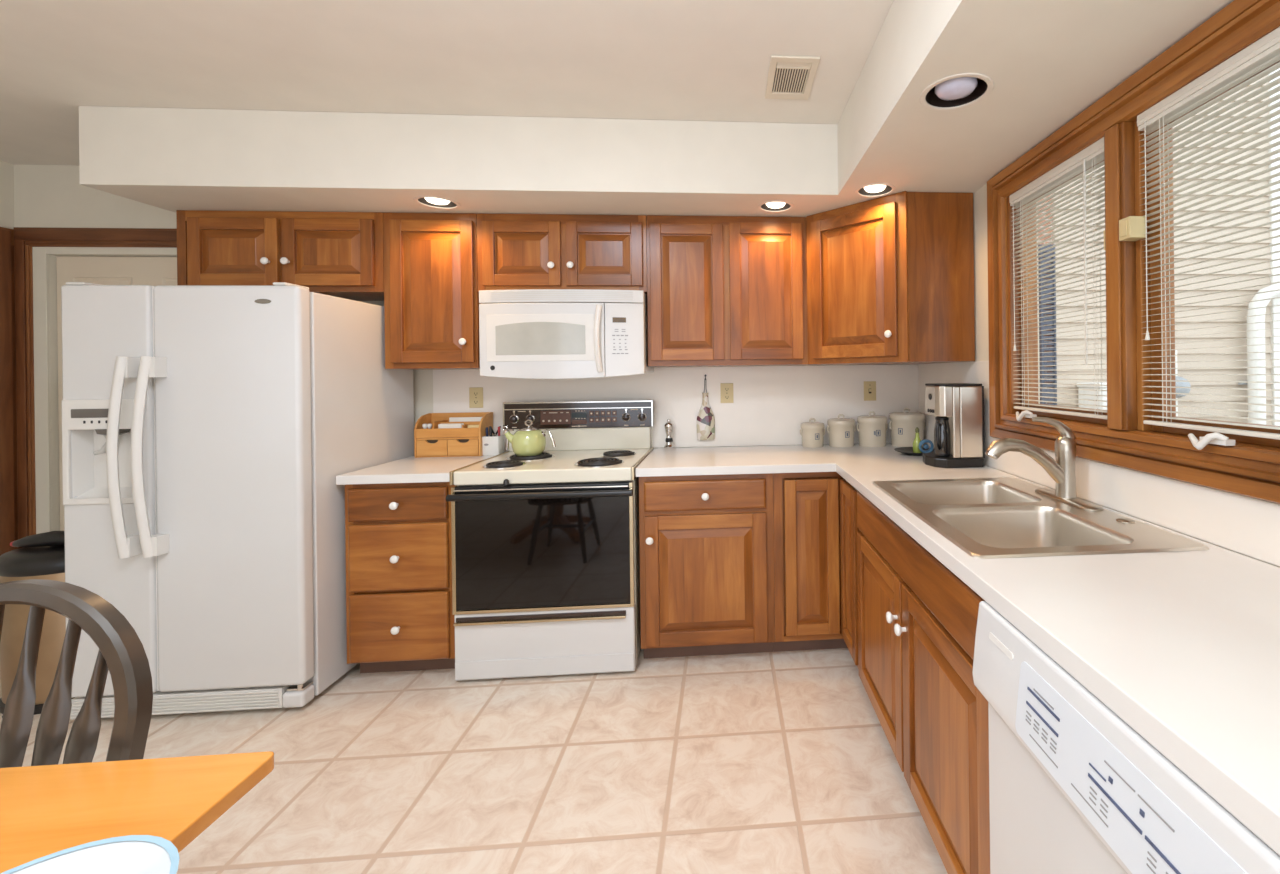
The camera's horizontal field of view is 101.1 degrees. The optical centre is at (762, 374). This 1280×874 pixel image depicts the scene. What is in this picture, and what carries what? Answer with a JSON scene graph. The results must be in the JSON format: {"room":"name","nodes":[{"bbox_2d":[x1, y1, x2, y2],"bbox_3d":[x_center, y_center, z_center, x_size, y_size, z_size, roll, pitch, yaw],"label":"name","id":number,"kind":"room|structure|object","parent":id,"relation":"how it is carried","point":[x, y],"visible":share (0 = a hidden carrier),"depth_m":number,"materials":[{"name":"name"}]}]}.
{"room":"kitchen","nodes":[
{"label":"kitchen","id":0,"kind":"room"},
{"bbox_2d":[0,161,13,228],"bbox_3d":[-3.784,0.136,-0.044,0.150,2.476,5.500,-1,0,-4],"label":"wall","id":1,"kind":"structure","parent":0,"point":[6,169],"depth_m":2.68,"materials":[{"name":"beige paint"}]},
{"bbox_2d":[0,227,17,555],"bbox_3d":[-3.859,0.307,2.151,0.022,2.132,1.088,-1,0,-4],"label":"trim","id":2,"kind":"structure","parent":1,"relation":"attached to","point":[8,428],"depth_m":2.65,"materials":[{"name":"brown wood"}]},
{"bbox_2d":[0,0,893,165],"bbox_3d":[-1.302,-1.182,0.141,5.160,0.100,5.800,-1,0,-4],"label":"ceiling","id":3,"kind":"structure","parent":0,"point":[682,60],"depth_m":1.84,"materials":[{"name":"paint"}]},
{"bbox_2d":[765,55,819,99],"bbox_3d":[0.111,-1.146,1.998,0.180,0.008,0.282,-1,0,-4],"label":"ceiling vent","id":4,"kind":"object","parent":3,"relation":"in","point":[787,75],"visible":1,"depth_m":1.98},
{"bbox_2d":[14,165,902,447],"bbox_3d":[-1.496,0.106,2.959,5.160,2.476,0.150,-1,0,-4],"label":"wall","id":5,"kind":"structure","parent":0,"point":[45,196],"depth_m":2.73,"materials":[{"name":"beige paint"}]},
{"bbox_2d":[14,227,176,548],"bbox_3d":[-3.339,0.294,2.787,1.137,2.144,0.120,-1,0,-4],"label":"door","id":6,"kind":"structure","parent":5,"relation":"in","point":[45,259],"depth_m":2.71,"materials":[{"name":"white wood"}]},
{"bbox_2d":[176,210,383,300],"bbox_3d":[-2.345,-0.598,2.631,0.940,0.391,0.363,-1,0,-4],"label":"upper cabinet","id":7,"kind":"object","parent":5,"relation":"attached to","point":[337,254],"visible":0.88,"depth_m":2.49,"materials":[{"name":"brown wood"}]},
{"bbox_2d":[383,212,480,369],"bbox_3d":[-1.652,-0.416,2.682,0.442,0.771,0.363,-1,0,-4],"label":"upper cabinet","id":8,"kind":"object","parent":5,"relation":"attached to","point":[431,294],"visible":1,"depth_m":2.54,"materials":[{"name":"brown wood"}]},
{"bbox_2d":[469,387,482,407],"bbox_3d":[-1.592,0.128,2.866,0.074,0.114,0.008,-1,0,-4],"label":"wall outlet","id":9,"kind":"object","parent":5,"relation":"attached to","point":[475,393],"visible":1,"depth_m":2.86,"materials":[{"name":"beige plastic"}]},
{"bbox_2d":[473,391,478,395],"bbox_3d":[-1.592,0.105,2.864,0.034,0.030,0.002,-1,0,-4],"label":"receptacle","id":10,"kind":"object","parent":9,"relation":"attached to","point":[475,393],"depth_m":2.86,"materials":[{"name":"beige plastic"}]},
{"bbox_2d":[473,399,478,404],"bbox_3d":[-1.592,0.151,2.864,0.034,0.030,0.002,-1,0,-4],"label":"receptacle","id":11,"kind":"object","parent":9,"relation":"attached to","point":[475,401],"depth_m":2.86,"materials":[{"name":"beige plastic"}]},
{"bbox_2d":[477,213,646,294],"bbox_3d":[-1.016,-0.614,2.729,0.833,0.391,0.363,-1,0,-4],"label":"upper cabinet","id":12,"kind":"object","parent":5,"relation":"attached to","point":[515,251],"visible":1,"depth_m":2.59,"materials":[{"name":"brown wood"}]},
{"bbox_2d":[479,289,653,378],"bbox_3d":[-0.992,-0.196,2.685,0.788,0.435,0.451,-1,0,-4],"label":"microwave","id":13,"kind":"object","parent":12,"relation":"attached to","point":[525,333],"visible":1,"depth_m":2.49,"materials":[{"name":"white plastic"}]},
{"bbox_2d":[433,364,918,450],"bbox_3d":[-0.445,0.186,2.959,2.764,0.462,0.006,-1,0,-4],"label":"backsplash","id":14,"kind":"structure","parent":5,"relation":"attached to","point":[770,404],"depth_m":2.97,"materials":[{"name":"paint"}]},
{"bbox_2d":[696,374,714,439],"bbox_3d":[-0.325,0.187,2.954,0.104,0.376,0.022,-1,0,-4],"label":"hanging towel","id":15,"kind":"object","parent":5,"relation":"hanging from","point":[705,421],"visible":1,"depth_m":2.94,"materials":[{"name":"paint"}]},
{"bbox_2d":[720,383,732,402],"bbox_3d":[-0.203,0.107,2.970,0.074,0.114,0.008,-1,0,-4],"label":"wall outlet","id":16,"kind":"object","parent":5,"relation":"attached to","point":[726,389],"visible":1,"depth_m":2.97,"materials":[{"name":"beige plastic"}]},
{"bbox_2d":[646,215,808,366],"bbox_3d":[-0.182,-0.434,2.808,0.835,0.771,0.330,-1,0,-4],"label":"upper cabinet","id":17,"kind":"object","parent":5,"relation":"attached to","point":[722,290],"visible":0.99,"depth_m":2.65,"materials":[{"name":"brown wood"}]},
{"bbox_2d":[864,381,875,400],"bbox_3d":[0.635,0.097,3.029,0.074,0.114,0.014,-1,0,-4],"label":"wall switch","id":18,"kind":"object","parent":5,"relation":"attached to","point":[869,386],"visible":1,"depth_m":3.03,"materials":[{"name":"beige plastic"}]},
{"bbox_2d":[806,191,974,364],"bbox_3d":[0.592,-0.443,2.675,0.710,0.771,0.710,-1,0,-4],"label":"upper cabinet","id":19,"kind":"object","parent":5,"relation":"attached to","point":[890,278],"visible":0.98,"depth_m":2.36,"materials":[{"name":"brown wood"}]},
{"bbox_2d":[0,648,947,873],"bbox_3d":[-1.271,1.394,0.143,5.160,0.100,5.800,-1,0,-4],"label":"floor","id":20,"kind":"structure","parent":0,"point":[784,762],"depth_m":1.72,"materials":[{"name":"tile"}]},
{"bbox_2d":[0,546,74,716],"bbox_3d":[-2.969,1.046,2.215,0.438,0.634,0.384,-1,0,-4],"label":"trash can","id":21,"kind":"object","parent":20,"relation":"on","point":[48,562],"visible":0.21,"depth_m":2.07,"materials":[{"name":"metal"}]},
{"bbox_2d":[10,531,64,546],"bbox_3d":[-2.987,0.692,2.201,0.356,0.067,0.123,-1,0,-13],"label":"gloves","id":22,"kind":"object","parent":21,"relation":"on","point":[52,538],"visible":0.56,"depth_m":2.15,"materials":[{"name":"black plastic"}]},
{"bbox_2d":[0,579,152,767],"bbox_3d":[-1.236,0.848,0.638,0.442,0.996,0.512,-1,0,-4],"label":"dining chair","id":23,"kind":"object","parent":20,"relation":"on","point":[121,652],"visible":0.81,"depth_m":0.86,"materials":[{"name":"black paint"}]},
{"bbox_2d":[0,751,273,872],"bbox_3d":[-1.402,0.975,0.077,1.380,0.740,1.388,-1,0,-4],"label":"dining table","id":24,"kind":"object","parent":20,"relation":"on","point":[45,810],"visible":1,"depth_m":0.73,"materials":[{"name":"orange wood"}]},
{"bbox_2d":[0,835,179,873],"bbox_3d":[-0.769,0.583,0.506,0.261,0.028,0.261,-1,0,-4],"label":"plate","id":25,"kind":"object","parent":24,"relation":"on","point":[130,854],"visible":1,"depth_m":0.61,"materials":[{"name":"white ceramic"}]},
{"bbox_2d":[61,282,413,719],"bbox_3d":[-2.289,0.495,2.358,0.864,1.718,0.831,-1,0,-4],"label":"refrigerator","id":26,"kind":"object","parent":20,"relation":"on","point":[208,431],"visible":0.91,"depth_m":2.03,"materials":[{"name":"white metal"}]},
{"bbox_2d":[345,482,458,673],"bbox_3d":[-1.609,0.909,2.539,0.461,0.874,0.651,-1,0,-4],"label":"base cabinet","id":27,"kind":"object","parent":20,"relation":"on","point":[400,617],"visible":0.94,"depth_m":2.25,"materials":[{"name":"brown wood"}]},
{"bbox_2d":[336,451,506,484],"bbox_3d":[-1.617,0.451,2.546,0.473,0.038,0.640,-1,0,-4],"label":"countertop","id":28,"kind":"structure","parent":27,"relation":"on","point":[411,469],"depth_m":2.30,"materials":[{"name":"white laminate"}]},
{"bbox_2d":[414,412,492,457],"bbox_3d":[-1.655,0.321,2.775,0.334,0.222,0.150,-1,0,-4],"label":"desk organizer","id":29,"kind":"object","parent":28,"relation":"on","point":[435,441],"visible":0.92,"depth_m":2.71,"materials":[{"name":"brown wood"}]},
{"bbox_2d":[417,437,478,439],"bbox_3d":[-1.655,0.336,2.772,0.313,0.008,0.138,-1,0,-4],"label":"shelf","id":30,"kind":"object","parent":29,"relation":"attached to","point":[418,438],"depth_m":2.71,"materials":[{"name":"brown wood"}]},
{"bbox_2d":[438,423,463,427],"bbox_3d":[-1.648,0.296,2.729,0.118,0.072,0.030,-1,0,-4],"label":"stack","id":31,"kind":"object","parent":29,"relation":"on","point":[451,425],"visible":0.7,"depth_m":2.71,"materials":[{"name":"paper"}]},
{"bbox_2d":[449,417,481,421],"bbox_3d":[-1.598,0.281,2.799,0.188,0.100,0.015,-1,0,-4],"label":"paper sheets","id":32,"kind":"object","parent":29,"relation":"on","point":[451,419],"visible":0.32,"depth_m":2.79,"materials":[{"name":"white paper"}]},
{"bbox_2d":[468,425,478,427],"bbox_3d":[-1.529,0.299,2.738,0.060,0.062,0.025,-1,0,-4],"label":"pad","id":33,"kind":"object","parent":29,"relation":"on","point":[469,426],"visible":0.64,"depth_m":2.73,"materials":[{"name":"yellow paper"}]},
{"bbox_2d":[482,435,503,455],"bbox_3d":[-1.447,0.379,2.772,0.088,0.101,0.077,-1,0,-4],"label":"pen cup","id":34,"kind":"object","parent":28,"relation":"on","point":[491,445],"visible":0.88,"depth_m":2.73,"materials":[{"name":"white ceramic"}]},
{"bbox_2d":[446,400,653,680],"bbox_3d":[-0.982,0.737,2.562,0.805,1.179,0.694,-1,0,-4],"label":"electric range","id":35,"kind":"object","parent":20,"relation":"on","point":[546,545],"visible":0.94,"depth_m":2.26,"materials":[{"name":"beige metal"}]},
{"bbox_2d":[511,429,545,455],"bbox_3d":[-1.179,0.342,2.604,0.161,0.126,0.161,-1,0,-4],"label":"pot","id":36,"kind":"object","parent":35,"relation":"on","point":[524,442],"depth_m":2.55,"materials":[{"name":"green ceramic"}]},
{"bbox_2d":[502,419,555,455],"bbox_3d":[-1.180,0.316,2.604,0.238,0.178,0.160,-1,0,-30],"label":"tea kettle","id":37,"kind":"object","parent":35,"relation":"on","point":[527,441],"visible":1,"depth_m":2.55,"materials":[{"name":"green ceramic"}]},
{"bbox_2d":[446,479,633,614],"bbox_3d":[-0.958,0.743,2.262,0.777,0.582,0.092,-1,0,-4],"label":"oven","id":38,"kind":"object","parent":35,"relation":"in","point":[520,546],"depth_m":2.25,"materials":[{"name":"black glass"}]},
{"bbox_2d":[453,448,649,484],"bbox_3d":[-0.985,0.448,2.585,0.765,0.061,0.647,-1,0,-4],"label":"cooktop","id":39,"kind":"object","parent":35,"relation":"in","point":[555,466],"depth_m":2.30,"materials":[{"name":"beige metal"}]},
{"bbox_2d":[639,473,774,658],"bbox_3d":[-0.271,0.893,2.638,0.613,0.874,0.651,-1,0,-4],"label":"base cabinet","id":40,"kind":"object","parent":20,"relation":"on","point":[707,541],"visible":1,"depth_m":2.35,"materials":[{"name":"brown wood"}]},
{"bbox_2d":[773,472,859,666],"bbox_3d":[0.506,0.883,2.564,0.924,0.874,0.915,-1,0,-4],"label":"base cabinet","id":41,"kind":"object","parent":20,"relation":"on","point":[815,513],"visible":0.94,"depth_m":2.39,"materials":[{"name":"brown wood"}]},
{"bbox_2d":[857,491,989,873],"bbox_3d":[0.716,0.882,1.589,0.651,0.874,1.059,-1,0,-4],"label":"base cabinet","id":42,"kind":"object","parent":20,"relation":"on","point":[917,620],"visible":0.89,"depth_m":1.36,"materials":[{"name":"brown wood"}]},
{"bbox_2d":[972,601,1279,873],"bbox_3d":[0.767,0.883,0.752,0.653,0.872,0.607,-1,0,-4],"label":"dishwasher","id":43,"kind":"object","parent":20,"relation":"on","point":[1074,788],"visible":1,"depth_m":0.74,"materials":[{"name":"white plastic"}]},
{"bbox_3d":[0.829,0.882,0.058,0.651,0.874,0.780,-1,0,-4],"label":"cabinet","id":44,"kind":"object","parent":20,"relation":"on","visible":0},
{"bbox_2d":[635,443,1279,855],"bbox_3d":[0.283,0.429,1.307,1.548,0.038,3.392,-1,0,-4],"label":"countertop","id":45,"kind":"structure","parent":44,"relation":"on","point":[1183,647],"depth_m":0.85,"materials":[{"name":"white laminate"}]},
{"bbox_2d":[664,419,673,448],"bbox_3d":[-0.526,0.333,2.906,0.058,0.170,0.058,-1,0,-4],"label":"pepper mill","id":46,"kind":"object","parent":45,"relation":"on","point":[668,426],"visible":1,"depth_m":2.89,"materials":[{"name":"silver metal"}]},
{"bbox_2d":[800,418,824,447],"bbox_3d":[0.287,0.328,2.938,0.135,0.161,0.135,-1,0,21],"label":"canister","id":47,"kind":"object","parent":45,"relation":"on","point":[812,434],"visible":1,"depth_m":2.89,"materials":[{"name":"beige ceramic"}]},
{"bbox_2d":[827,414,855,447],"bbox_3d":[0.451,0.316,2.940,0.156,0.181,0.156,-1,0,21],"label":"canister","id":48,"kind":"object","parent":45,"relation":"on","point":[841,431],"visible":1,"depth_m":2.88,"materials":[{"name":"beige ceramic"}]},
{"bbox_2d":[857,411,887,446],"bbox_3d":[0.629,0.307,2.943,0.169,0.195,0.169,-1,0,21],"label":"canister","id":49,"kind":"object","parent":45,"relation":"on","point":[871,429],"visible":1,"depth_m":2.88,"materials":[{"name":"beige ceramic"}]},
{"bbox_2d":[889,408,924,446],"bbox_3d":[0.826,0.296,2.940,0.196,0.211,0.196,-1,0,21],"label":"canister","id":50,"kind":"object","parent":45,"relation":"on","point":[902,425],"visible":0.95,"depth_m":2.87,"materials":[{"name":"beige ceramic"}]},
{"bbox_2d":[894,447,933,455],"bbox_3d":[0.784,0.393,2.620,0.219,0.020,0.219,-1,0,-4],"label":"dish","id":51,"kind":"object","parent":45,"relation":"on","point":[906,450],"visible":0.63,"depth_m":2.67,"materials":[{"name":"plastic"}]},
{"bbox_2d":[913,427,921,452],"bbox_3d":[0.790,0.333,2.623,0.047,0.130,0.048,-1,0,-4],"label":"glass bottle","id":52,"kind":"object","parent":51,"relation":"in","point":[917,440],"visible":0.93,"depth_m":2.61,"materials":[{"name":"green glass"}]},
{"bbox_2d":[918,439,933,452],"bbox_3d":[0.820,0.359,2.577,0.074,0.073,0.038,-1,0,-4],"label":"knot","id":53,"kind":"object","parent":51,"relation":"in","point":[926,446],"visible":0.97,"depth_m":2.57,"materials":[{"name":"blue"}]},
{"bbox_2d":[923,383,984,467],"bbox_3d":[0.842,0.221,2.316,0.228,0.362,0.197,-1,0,-4],"label":"coffee maker","id":54,"kind":"object","parent":45,"relation":"on","point":[958,408],"visible":1,"depth_m":2.23,"materials":[{"name":"silver plastic"}]},
{"bbox_2d":[872,477,1208,558],"bbox_3d":[0.723,0.477,1.562,0.568,0.172,0.810,-1,0,-4],"label":"sink","id":55,"kind":"object","parent":45,"relation":"in","point":[986,518],"visible":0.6,"depth_m":1.54,"materials":[{"name":"metal"}]},
{"bbox_2d":[985,417,1103,510],"bbox_3d":[0.847,0.265,1.616,0.292,0.262,0.275,-1,0,-4],"label":"kitchen faucet","id":56,"kind":"object","parent":45,"relation":"on","point":[1062,470],"visible":1,"depth_m":1.61,"materials":[{"name":"silver metal"}]},
{"bbox_2d":[79,0,1233,216],"bbox_3d":[-0.836,-0.975,0.978,3.811,0.325,3.900,-1,0,-4],"label":"soffit","id":57,"kind":"structure","parent":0,"point":[1047,62],"depth_m":2.19,"materials":[{"name":"paint"}]},
{"bbox_2d":[413,196,460,209],"bbox_3d":[-1.521,-0.864,2.413,0.190,0.125,0.190,-1,0,-4],"label":"recessed light","id":58,"kind":"object","parent":57,"relation":"in","point":[428,201],"visible":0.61,"depth_m":2.42,"materials":[{"name":"white metal"}]},
{"bbox_2d":[757,200,793,212],"bbox_3d":[0.066,-0.883,2.527,0.182,0.125,0.182,-1,0,-4],"label":"recessed light","id":59,"kind":"object","parent":57,"relation":"in","point":[776,206],"visible":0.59,"depth_m":2.54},
{"bbox_2d":[854,183,895,197],"bbox_3d":[0.507,-0.888,2.319,0.184,0.125,0.184,-1,0,-4],"label":"recessed light","id":60,"kind":"object","parent":57,"relation":"in","point":[874,190],"visible":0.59,"depth_m":2.33,"materials":[{"name":"white metal"}]},
{"bbox_2d":[919,73,993,110],"bbox_3d":[0.570,-0.888,1.517,0.206,0.125,0.206,-1,0,-4],"label":"recessed light","id":61,"kind":"object","parent":57,"relation":"in","point":[963,90],"visible":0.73,"depth_m":1.52,"materials":[{"name":"metal"}]},
{"bbox_2d":[930,184,1279,567],"bbox_3d":[1.211,0.076,0.327,0.150,2.476,5.500,-1,0,-4],"label":"wall","id":62,"kind":"structure","parent":0,"point":[980,196],"depth_m":2.30,"materials":[{"name":"beige paint"}]},
{"bbox_2d":[918,361,1279,566],"bbox_3d":[1.057,0.170,1.366,0.006,0.462,3.394,-1,0,-4],"label":"backsplash","id":63,"kind":"structure","parent":62,"relation":"attached to","point":[1248,526],"depth_m":1.39,"materials":[{"name":"paint"}]},
{"bbox_2d":[987,0,1279,503],"bbox_3d":[1.085,-0.282,1.502,0.180,1.099,1.432,-1,0,-4],"label":"window","id":64,"kind":"structure","parent":62,"relation":"in","point":[1248,466],"depth_m":1.47,"materials":[{"name":"brown wood"}]},
{"bbox_2d":[1009,137,1106,419],"bbox_3d":[1.035,-0.292,1.816,0.040,0.860,0.533,-1,0,-4],"label":"window blind","id":65,"kind":"object","parent":64,"relation":"attached to","point":[1093,154],"visible":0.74,"depth_m":1.77,"materials":[{"name":"white plastic"}]},
{"bbox_2d":[1136,27,1279,439],"bbox_3d":[1.084,-0.292,1.169,0.039,0.860,0.543,-1,0,-4],"label":"window blind","id":66,"kind":"object","parent":64,"relation":"attached to","point":[1264,52],"visible":1,"depth_m":1.23,"materials":[{"name":"white plastic"}]},
{"label":"outside","id":67,"kind":"structure","parent":0,"visible":0},
{"bbox_3d":[5.440,1.610,4.402,8.850,0.100,14.000,-1,0,-4],"label":"ground","id":68,"kind":"structure","parent":67,"visible":0},
{"bbox_2d":[1038,194,1052,403],"bbox_3d":[1.634,-0.844,4.009,1.240,4.900,0.120,-1,0,-4],"label":"brick wall","id":69,"kind":"structure","parent":68,"relation":"on","point":[1051,194],"depth_m":3.99,"materials":[{"name":"brick"}]},
{"bbox_2d":[1076,382,1106,409],"bbox_3d":[2.568,0.827,3.855,0.260,1.535,0.255,-1,0,-4],"label":"utility box","id":70,"kind":"object","parent":68,"relation":"on","point":[1094,387],"visible":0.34,"depth_m":3.81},
{"bbox_2d":[1052,75,1272,424],"bbox_3d":[3.150,-0.913,4.107,1.800,5.000,0.150,-1,0,-4],"label":"wall","id":71,"kind":"structure","parent":68,"relation":"on","point":[1075,359],"depth_m":4.07,"materials":[{"name":"plastic"}]},
{"bbox_2d":[1038,244,1056,404],"bbox_3d":[2.206,-0.101,3.976,0.119,1.800,0.029,-1,0,-4],"label":"shutter","id":72,"kind":"object","parent":71,"relation":"attached to","point":[1041,346],"visible":0.49,"depth_m":3.97,"materials":[{"name":"plastic"}]},
{"bbox_2d":[1175,350,1190,415],"bbox_3d":[3.199,0.082,3.976,0.195,0.550,0.116,-1,0,-4],"label":"utility meter","id":73,"kind":"object","parent":71,"relation":"attached to","point":[1178,384],"visible":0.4,"depth_m":3.94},
{"bbox_2d":[1238,283,1279,424],"bbox_3d":[4.083,0.366,3.969,0.661,2.400,0.148,-1,0,13],"label":"downspout","id":74,"kind":"object","parent":71,"relation":"attached to","point":[1253,319],"visible":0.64,"depth_m":3.96,"materials":[{"name":"white metal"}]},
{"bbox_2d":[1268,68,1279,425],"bbox_3d":[5.694,-0.893,4.291,3.300,4.900,0.160,-1,0,-4],"label":"trim","id":75,"kind":"structure","parent":71,"relation":"attached to","point":[1276,309],"depth_m":4.09,"materials":[{"name":"white"}]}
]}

